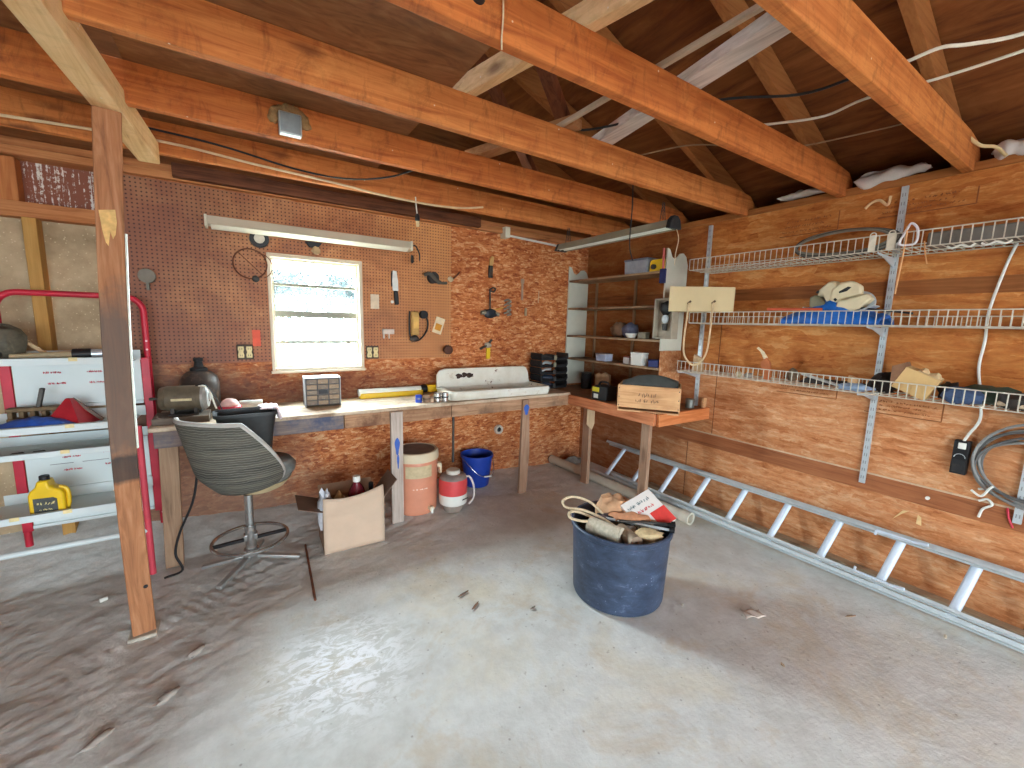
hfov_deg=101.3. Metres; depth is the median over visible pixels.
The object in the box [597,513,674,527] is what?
rod
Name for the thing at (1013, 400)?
heap
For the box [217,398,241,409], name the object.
ball
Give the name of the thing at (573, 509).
rope
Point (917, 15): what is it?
rafter
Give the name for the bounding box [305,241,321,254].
wall bracket
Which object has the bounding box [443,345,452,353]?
wooden disc
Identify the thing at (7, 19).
loft plywood
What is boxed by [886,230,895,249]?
tag
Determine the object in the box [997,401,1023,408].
pale lath
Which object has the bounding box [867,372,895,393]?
oily part
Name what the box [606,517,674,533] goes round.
rod
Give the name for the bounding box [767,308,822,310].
stick
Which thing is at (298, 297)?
leafy tree
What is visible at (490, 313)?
drill
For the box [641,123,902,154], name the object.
cable
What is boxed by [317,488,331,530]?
plastic bag
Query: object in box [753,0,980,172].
joist
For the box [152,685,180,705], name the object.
clod
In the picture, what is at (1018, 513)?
shelf standard
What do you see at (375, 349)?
receptacle
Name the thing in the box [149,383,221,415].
motor
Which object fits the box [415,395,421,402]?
fitting
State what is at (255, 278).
hoop
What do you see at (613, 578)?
tub
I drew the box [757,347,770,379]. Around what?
brush
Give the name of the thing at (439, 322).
price tag
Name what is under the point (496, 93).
brace
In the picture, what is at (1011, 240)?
tie
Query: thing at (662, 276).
brush
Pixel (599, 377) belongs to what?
board
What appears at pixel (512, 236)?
rod
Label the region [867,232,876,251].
tag
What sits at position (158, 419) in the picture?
plank
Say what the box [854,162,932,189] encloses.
strip
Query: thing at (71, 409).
funnel
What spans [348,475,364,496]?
bottle
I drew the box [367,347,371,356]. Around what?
receptacle
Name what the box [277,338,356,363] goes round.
ground
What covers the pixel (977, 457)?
hose
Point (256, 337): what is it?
sticker
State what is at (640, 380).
tarp
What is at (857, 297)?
saw
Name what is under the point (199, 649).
clod
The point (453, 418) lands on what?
drain pipe
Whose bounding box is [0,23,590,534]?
wall
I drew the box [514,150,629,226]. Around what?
rafter
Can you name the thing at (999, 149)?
cable
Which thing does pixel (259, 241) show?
reel
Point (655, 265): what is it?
tool
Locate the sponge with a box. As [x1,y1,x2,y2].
[634,527,663,543]
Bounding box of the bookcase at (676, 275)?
[565,248,687,383]
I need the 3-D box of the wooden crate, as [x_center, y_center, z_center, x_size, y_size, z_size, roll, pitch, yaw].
[1.151,0.106,3.514,0.480,0.216,0.346,5,9,21]
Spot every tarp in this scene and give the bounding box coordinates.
[622,375,678,387]
[781,298,912,324]
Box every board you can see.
[453,0,653,95]
[465,114,581,157]
[595,373,610,384]
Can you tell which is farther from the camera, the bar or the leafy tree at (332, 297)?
the leafy tree at (332, 297)
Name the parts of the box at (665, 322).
plate, bulb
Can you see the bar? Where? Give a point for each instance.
(807, 379)
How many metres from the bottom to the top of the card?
0.120 m
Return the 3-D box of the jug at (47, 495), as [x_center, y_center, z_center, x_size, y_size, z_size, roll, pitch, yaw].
[-2.571,0.614,2.342,0.161,0.222,0.084,-3,9,-27]
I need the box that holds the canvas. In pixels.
[965,384,1020,405]
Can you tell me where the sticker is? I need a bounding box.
[252,330,260,345]
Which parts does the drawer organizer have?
drawer, drawer, drawer, drawer, drawer, drawer, drawer, drawer, drawer, drawer, drawer, drawer, drawer, drawer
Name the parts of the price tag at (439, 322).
printed panel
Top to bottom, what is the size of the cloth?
0.096 m
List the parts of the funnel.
handle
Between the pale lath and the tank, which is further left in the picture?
the tank
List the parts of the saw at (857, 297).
handle, plate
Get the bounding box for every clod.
[77,727,114,752]
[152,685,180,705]
[186,644,204,658]
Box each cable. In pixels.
[0,113,482,208]
[148,127,411,179]
[579,78,848,130]
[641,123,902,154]
[764,49,1023,125]
[907,31,1023,61]
[962,243,1018,440]
[971,136,1007,156]
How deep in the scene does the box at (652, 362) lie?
3.78 m
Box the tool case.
[624,257,655,273]
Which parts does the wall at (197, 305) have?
pegboard panel, plate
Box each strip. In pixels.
[556,4,763,126]
[777,188,823,200]
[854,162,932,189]
[991,138,1023,159]
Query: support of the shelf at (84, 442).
attached to the rack
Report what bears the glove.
on the rod at (671, 525)
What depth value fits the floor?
2.00 m
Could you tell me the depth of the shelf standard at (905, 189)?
2.62 m
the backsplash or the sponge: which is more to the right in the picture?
the sponge
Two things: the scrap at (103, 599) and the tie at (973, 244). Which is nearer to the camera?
the tie at (973, 244)
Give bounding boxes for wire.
[1006,508,1013,527]
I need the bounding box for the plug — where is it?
[415,197,419,226]
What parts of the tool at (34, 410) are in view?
handle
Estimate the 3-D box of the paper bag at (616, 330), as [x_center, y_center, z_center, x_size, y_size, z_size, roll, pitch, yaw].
[1.087,-0.544,4.215,0.152,0.163,0.215,0,8,-11]
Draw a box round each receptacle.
[238,346,243,357]
[246,346,252,357]
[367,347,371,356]
[373,347,377,356]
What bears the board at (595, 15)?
on the joist at (534, 33)
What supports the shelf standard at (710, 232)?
attached to the wall at (802, 444)
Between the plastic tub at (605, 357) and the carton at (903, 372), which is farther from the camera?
the plastic tub at (605, 357)
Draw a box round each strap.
[424,272,459,284]
[936,382,958,398]
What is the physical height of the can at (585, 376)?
0.178 m
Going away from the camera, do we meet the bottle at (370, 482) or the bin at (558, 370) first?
the bottle at (370, 482)
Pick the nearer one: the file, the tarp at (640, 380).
the tarp at (640, 380)
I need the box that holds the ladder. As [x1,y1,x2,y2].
[591,440,1023,653]
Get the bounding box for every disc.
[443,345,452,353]
[784,368,797,380]
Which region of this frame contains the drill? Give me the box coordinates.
[480,287,502,317]
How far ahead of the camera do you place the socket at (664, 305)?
3.54 m
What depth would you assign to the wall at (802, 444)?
2.78 m
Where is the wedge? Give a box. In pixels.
[847,375,858,382]
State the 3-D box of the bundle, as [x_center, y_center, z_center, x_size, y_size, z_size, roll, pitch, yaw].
[-0.837,-0.516,3.756,0.189,0.280,0.053,-4,10,-33]
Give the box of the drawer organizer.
[302,375,340,406]
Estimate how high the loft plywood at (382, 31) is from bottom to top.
0.016 m
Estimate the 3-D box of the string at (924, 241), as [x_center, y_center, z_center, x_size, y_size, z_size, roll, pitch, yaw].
[2.189,-0.696,2.223,0.007,0.121,0.031,-1,9,-19]
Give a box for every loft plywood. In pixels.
[0,0,90,105]
[111,0,490,167]
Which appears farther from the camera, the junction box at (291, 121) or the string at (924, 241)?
the string at (924, 241)
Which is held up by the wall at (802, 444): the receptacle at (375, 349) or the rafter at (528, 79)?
the rafter at (528, 79)
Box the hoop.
[232,248,272,281]
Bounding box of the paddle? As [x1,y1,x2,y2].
[137,269,155,289]
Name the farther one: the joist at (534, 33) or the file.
the file
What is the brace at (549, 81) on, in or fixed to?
attached to the rafter at (700, 155)
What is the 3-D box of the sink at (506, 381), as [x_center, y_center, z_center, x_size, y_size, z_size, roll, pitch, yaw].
[-0.156,-0.022,3.904,1.040,0.235,0.372,-3,9,-31]
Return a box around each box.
[267,103,311,139]
[295,469,396,554]
[620,489,675,530]
[623,356,630,363]
[630,352,648,365]
[638,332,649,338]
[648,359,658,367]
[652,298,678,338]
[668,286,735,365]
[949,439,972,474]
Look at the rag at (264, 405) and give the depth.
2.60 m
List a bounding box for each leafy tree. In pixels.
[273,262,319,348]
[309,272,354,349]
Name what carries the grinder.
on the rack
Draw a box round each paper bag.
[595,492,628,524]
[610,322,625,337]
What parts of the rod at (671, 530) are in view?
knob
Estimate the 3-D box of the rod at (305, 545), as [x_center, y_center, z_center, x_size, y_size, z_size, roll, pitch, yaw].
[-1.273,1.167,2.644,0.014,0.018,0.661,-3,9,-30]
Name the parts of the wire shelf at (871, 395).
rod, rod, rod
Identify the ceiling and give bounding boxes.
[456,0,1023,236]
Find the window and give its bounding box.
[266,252,365,373]
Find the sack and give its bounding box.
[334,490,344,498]
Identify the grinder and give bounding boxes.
[0,323,27,358]
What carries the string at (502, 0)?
hanging from the joist at (534, 33)
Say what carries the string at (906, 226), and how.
hanging from the wire shelf at (891, 261)
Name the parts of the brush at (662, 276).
handle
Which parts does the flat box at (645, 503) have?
red panel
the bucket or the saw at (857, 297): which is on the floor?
the bucket
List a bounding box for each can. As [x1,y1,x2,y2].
[238,399,262,407]
[581,372,591,388]
[617,523,642,543]
[685,398,694,408]
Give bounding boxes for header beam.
[2,0,159,163]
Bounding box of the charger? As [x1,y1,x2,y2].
[591,381,616,401]
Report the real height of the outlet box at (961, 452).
0.190 m
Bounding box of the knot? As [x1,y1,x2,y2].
[473,0,484,4]
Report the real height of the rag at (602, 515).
0.075 m
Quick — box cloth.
[940,386,984,404]
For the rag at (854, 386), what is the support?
on the wire shelf at (871, 395)
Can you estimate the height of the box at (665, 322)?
0.338 m
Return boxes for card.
[370,294,378,308]
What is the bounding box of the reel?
[249,234,268,247]
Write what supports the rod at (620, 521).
in the tub at (613, 578)
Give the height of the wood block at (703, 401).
0.090 m
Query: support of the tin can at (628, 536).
in the tub at (613, 578)
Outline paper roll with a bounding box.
[586,517,623,542]
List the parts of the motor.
name plate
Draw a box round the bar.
[799,377,894,392]
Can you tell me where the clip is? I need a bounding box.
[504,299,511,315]
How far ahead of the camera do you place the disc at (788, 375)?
3.00 m
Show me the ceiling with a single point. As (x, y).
(989, 97)
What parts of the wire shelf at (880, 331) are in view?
rod, rod, rod, rod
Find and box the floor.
[0,457,1023,767]
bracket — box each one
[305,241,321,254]
[382,329,393,338]
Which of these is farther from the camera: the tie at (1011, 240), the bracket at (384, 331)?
the bracket at (384, 331)
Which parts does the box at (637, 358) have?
lid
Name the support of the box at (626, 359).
on the bookcase at (676, 275)
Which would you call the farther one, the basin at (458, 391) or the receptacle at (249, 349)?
the basin at (458, 391)
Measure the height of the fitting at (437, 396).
0.072 m
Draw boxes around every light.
[204,214,419,262]
[554,202,680,264]
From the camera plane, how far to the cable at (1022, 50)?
1.79 m
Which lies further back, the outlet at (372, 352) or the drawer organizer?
the outlet at (372, 352)
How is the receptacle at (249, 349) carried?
attached to the outlet at (245, 351)
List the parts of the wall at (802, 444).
plate, sill plate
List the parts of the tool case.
lid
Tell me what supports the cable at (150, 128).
hanging from the joist at (14, 102)
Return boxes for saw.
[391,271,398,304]
[803,281,839,307]
[830,281,879,311]
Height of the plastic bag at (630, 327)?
0.163 m
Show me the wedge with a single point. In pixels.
(849, 379)
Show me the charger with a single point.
(603, 392)
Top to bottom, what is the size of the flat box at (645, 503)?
0.202 m
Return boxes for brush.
[659,248,666,282]
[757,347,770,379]
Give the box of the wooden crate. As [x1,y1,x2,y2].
[617,381,680,415]
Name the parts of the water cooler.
lid, lid, handle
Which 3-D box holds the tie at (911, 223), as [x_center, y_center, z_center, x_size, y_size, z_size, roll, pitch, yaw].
[2.147,-0.809,2.271,0.022,0.123,0.083,-4,10,-33]
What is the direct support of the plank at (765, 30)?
on the joist at (202, 29)
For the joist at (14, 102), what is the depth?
2.65 m
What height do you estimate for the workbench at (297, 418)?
0.920 m
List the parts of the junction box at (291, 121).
plate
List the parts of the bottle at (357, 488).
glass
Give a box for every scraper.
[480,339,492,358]
[488,256,493,277]
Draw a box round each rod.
[304,544,316,600]
[510,235,555,246]
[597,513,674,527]
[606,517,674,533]
[619,520,675,526]
[801,374,838,386]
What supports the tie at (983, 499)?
attached to the wall at (802, 444)
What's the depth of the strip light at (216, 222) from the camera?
3.10 m
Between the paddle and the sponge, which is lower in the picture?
the sponge
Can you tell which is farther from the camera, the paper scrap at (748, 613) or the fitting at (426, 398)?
the fitting at (426, 398)
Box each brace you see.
[475,54,536,170]
[535,66,569,119]
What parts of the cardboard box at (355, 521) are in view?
panel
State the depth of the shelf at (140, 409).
2.30 m
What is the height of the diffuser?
0.020 m
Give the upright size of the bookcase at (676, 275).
1.354 m
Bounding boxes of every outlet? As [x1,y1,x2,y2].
[236,344,253,359]
[366,346,378,358]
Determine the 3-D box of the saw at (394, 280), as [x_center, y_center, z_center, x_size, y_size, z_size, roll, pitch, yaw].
[-1.012,-0.830,3.623,0.070,0.289,0.024,-4,10,-33]
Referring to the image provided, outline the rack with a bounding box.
[0,289,162,574]
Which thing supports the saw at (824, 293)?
on the tarp at (829, 305)
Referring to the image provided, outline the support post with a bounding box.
[91,105,160,643]
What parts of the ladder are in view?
rail, fly rail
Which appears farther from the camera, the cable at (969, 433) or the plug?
the plug
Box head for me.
[743,372,753,377]
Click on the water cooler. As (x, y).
(420, 460)
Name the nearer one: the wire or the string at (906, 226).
the wire
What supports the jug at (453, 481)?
on the floor
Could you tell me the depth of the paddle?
2.71 m
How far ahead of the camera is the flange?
4.39 m
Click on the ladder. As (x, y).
(951, 614)
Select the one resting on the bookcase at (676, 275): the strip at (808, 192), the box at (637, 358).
the box at (637, 358)
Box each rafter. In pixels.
[485,47,689,222]
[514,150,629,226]
[549,0,756,208]
[710,0,836,162]
[897,0,961,166]
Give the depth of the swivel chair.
2.37 m
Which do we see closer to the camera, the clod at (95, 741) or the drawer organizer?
the clod at (95, 741)
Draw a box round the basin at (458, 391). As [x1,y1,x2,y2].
[437,381,549,400]
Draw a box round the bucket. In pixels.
[460,448,493,487]
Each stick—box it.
[27,340,46,351]
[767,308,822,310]
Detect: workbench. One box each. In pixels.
[148,388,569,568]
[553,384,709,494]
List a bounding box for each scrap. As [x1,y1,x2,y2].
[99,596,107,602]
[627,525,635,531]
[740,609,764,618]
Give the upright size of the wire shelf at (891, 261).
0.259 m
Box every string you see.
[501,0,503,49]
[894,226,907,293]
[924,241,927,263]
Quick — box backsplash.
[436,366,528,388]
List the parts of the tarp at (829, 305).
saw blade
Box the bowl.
[625,333,637,337]
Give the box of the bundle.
[408,311,428,341]
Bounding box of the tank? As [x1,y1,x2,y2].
[179,358,220,412]
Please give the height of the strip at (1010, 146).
0.100 m
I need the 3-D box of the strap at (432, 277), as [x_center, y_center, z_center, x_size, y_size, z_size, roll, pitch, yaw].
[-0.633,-0.969,3.819,0.359,0.131,0.064,-4,10,-33]
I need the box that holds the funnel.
[50,397,103,422]
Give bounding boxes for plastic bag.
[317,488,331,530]
[621,322,638,337]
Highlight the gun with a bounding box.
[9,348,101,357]
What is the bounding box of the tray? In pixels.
[0,416,74,428]
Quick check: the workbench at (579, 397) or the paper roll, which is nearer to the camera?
the paper roll
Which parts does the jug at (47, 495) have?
label panel, handle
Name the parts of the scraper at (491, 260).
handle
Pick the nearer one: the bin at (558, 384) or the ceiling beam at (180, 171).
the ceiling beam at (180, 171)
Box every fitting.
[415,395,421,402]
[423,395,430,402]
[434,392,440,401]
[441,392,448,401]
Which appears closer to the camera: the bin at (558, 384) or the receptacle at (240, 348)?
the receptacle at (240, 348)
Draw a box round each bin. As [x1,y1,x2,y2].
[530,359,567,367]
[530,366,566,374]
[530,373,567,381]
[530,380,566,387]
[531,352,568,360]
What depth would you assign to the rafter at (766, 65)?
2.27 m
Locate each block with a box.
[500,226,509,238]
[692,354,703,371]
[701,397,706,407]
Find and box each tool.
[5,388,58,422]
[649,259,665,271]
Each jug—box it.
[28,474,71,513]
[439,467,474,512]
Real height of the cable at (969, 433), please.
1.084 m
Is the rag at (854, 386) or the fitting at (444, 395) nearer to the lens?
the rag at (854, 386)
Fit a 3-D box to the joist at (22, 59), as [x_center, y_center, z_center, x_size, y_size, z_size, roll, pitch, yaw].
[-1.691,-1.262,1.728,7.770,0.167,0.045,-4,10,-33]
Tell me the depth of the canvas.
2.16 m
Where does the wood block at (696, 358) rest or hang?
on the wire shelf at (871, 395)
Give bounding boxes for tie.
[898,222,919,245]
[947,243,975,248]
[977,498,993,517]
[981,239,1012,245]
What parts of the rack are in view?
panel, panel, panel, post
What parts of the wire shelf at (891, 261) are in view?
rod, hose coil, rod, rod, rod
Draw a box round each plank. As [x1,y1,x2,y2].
[151,409,211,425]
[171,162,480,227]
[592,12,790,144]
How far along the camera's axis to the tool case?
3.85 m
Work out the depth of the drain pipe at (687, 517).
4.01 m
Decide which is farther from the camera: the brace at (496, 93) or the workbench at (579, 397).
the workbench at (579, 397)
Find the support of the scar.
attached to the wall at (802, 444)
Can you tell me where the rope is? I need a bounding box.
[562,495,614,524]
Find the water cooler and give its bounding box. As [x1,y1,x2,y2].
[403,442,441,515]
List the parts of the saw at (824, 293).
handle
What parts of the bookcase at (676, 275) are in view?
shelf, shelf, shelf, shelf, panel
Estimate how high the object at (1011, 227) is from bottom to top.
0.075 m
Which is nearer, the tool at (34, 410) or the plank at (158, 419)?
the tool at (34, 410)
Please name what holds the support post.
on the floor
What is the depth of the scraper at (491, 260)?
4.09 m
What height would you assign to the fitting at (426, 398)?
0.054 m
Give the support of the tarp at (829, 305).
on the wire shelf at (880, 331)
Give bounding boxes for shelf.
[0,350,140,365]
[0,405,145,436]
[0,426,147,462]
[0,476,152,526]
[677,360,1023,413]
[689,217,1023,273]
[689,308,1023,337]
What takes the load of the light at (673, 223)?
hanging from the joist at (202, 29)
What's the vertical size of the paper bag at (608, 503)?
0.198 m
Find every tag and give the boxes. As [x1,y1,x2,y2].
[432,316,444,334]
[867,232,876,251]
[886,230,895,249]
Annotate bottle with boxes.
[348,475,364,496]
[368,481,372,490]
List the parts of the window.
sill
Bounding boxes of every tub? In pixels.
[212,407,277,447]
[571,500,673,616]
[596,353,612,361]
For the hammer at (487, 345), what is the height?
0.198 m
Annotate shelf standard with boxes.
[694,225,713,405]
[859,185,909,482]
[1012,466,1023,524]
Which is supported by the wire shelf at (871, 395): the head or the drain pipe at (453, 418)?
the head
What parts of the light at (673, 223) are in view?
chain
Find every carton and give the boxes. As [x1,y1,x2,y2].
[889,362,944,399]
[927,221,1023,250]
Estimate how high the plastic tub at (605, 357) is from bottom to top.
0.075 m
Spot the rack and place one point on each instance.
(79, 461)
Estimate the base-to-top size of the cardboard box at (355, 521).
0.431 m
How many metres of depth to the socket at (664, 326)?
3.55 m
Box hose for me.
[970,424,1023,509]
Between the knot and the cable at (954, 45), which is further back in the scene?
the cable at (954, 45)
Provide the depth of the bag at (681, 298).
3.25 m
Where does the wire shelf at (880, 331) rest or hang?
attached to the wall at (802, 444)
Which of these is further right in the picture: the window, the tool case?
the tool case
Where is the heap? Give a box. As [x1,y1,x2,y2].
[998,391,1023,410]
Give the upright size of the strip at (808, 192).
0.054 m
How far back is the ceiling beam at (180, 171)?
3.12 m
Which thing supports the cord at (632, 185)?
hanging from the cable at (846, 79)
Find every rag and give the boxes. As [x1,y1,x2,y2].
[257,403,281,418]
[556,456,580,467]
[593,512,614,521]
[837,383,875,391]
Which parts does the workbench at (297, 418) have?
leg, leg, leg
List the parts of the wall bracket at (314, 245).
plate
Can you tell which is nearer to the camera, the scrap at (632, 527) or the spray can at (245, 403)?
the scrap at (632, 527)
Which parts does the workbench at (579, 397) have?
leg, leg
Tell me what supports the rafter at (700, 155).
on the wall at (802, 444)
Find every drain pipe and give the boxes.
[452,417,454,461]
[548,455,694,524]
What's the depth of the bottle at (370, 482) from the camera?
3.07 m
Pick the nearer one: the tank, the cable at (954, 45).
the cable at (954, 45)
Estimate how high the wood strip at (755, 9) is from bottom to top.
0.020 m
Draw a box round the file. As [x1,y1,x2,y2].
[521,279,523,299]
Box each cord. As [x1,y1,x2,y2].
[164,476,197,578]
[629,185,633,260]
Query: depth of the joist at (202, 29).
1.70 m
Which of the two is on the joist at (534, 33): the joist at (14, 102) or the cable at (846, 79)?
the cable at (846, 79)
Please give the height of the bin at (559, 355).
0.071 m
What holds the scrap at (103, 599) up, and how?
on the floor
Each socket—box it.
[660,301,670,314]
[662,324,667,329]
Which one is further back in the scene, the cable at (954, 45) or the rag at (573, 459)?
the rag at (573, 459)
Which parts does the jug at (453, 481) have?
handle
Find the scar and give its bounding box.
[916,515,920,525]
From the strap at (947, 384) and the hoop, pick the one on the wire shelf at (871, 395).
the strap at (947, 384)
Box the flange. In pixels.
[494,424,502,433]
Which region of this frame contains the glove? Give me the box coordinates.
[608,511,650,524]
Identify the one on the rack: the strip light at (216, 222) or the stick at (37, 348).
the stick at (37, 348)
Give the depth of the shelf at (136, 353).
2.31 m
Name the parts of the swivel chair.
leg, backrest, leg, leg, leg, seat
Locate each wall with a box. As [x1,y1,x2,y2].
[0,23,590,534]
[579,154,1023,636]
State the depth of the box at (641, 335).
3.88 m
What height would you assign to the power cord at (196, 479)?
0.856 m
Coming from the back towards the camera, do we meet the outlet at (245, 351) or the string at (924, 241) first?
the outlet at (245, 351)
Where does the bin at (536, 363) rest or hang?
on the bin at (558, 370)
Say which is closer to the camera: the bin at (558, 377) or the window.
the window
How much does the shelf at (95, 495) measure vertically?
0.066 m
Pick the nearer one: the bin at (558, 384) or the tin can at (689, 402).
the tin can at (689, 402)
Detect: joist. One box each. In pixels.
[0,26,685,223]
[0,86,629,240]
[61,0,754,216]
[386,0,852,197]
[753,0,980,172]
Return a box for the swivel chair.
[173,417,300,589]
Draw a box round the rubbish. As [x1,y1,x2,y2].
[578,517,665,543]
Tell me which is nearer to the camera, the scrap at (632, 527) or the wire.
the wire
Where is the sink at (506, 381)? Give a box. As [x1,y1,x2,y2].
[436,366,549,400]
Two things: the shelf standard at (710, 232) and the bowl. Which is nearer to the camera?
the shelf standard at (710, 232)
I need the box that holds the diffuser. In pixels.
[211,224,408,251]
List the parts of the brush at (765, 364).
handle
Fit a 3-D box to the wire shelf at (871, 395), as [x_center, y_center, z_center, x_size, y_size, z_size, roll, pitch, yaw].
[2.219,0.043,2.543,0.297,0.158,2.600,-4,10,-33]
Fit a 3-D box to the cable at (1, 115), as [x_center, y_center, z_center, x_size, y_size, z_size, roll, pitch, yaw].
[-1.320,-1.321,2.656,2.602,0.084,0.040,-4,10,-33]
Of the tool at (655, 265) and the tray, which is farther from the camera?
the tool at (655, 265)
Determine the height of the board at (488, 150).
0.050 m
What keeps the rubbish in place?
in the tub at (613, 578)
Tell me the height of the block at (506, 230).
0.100 m

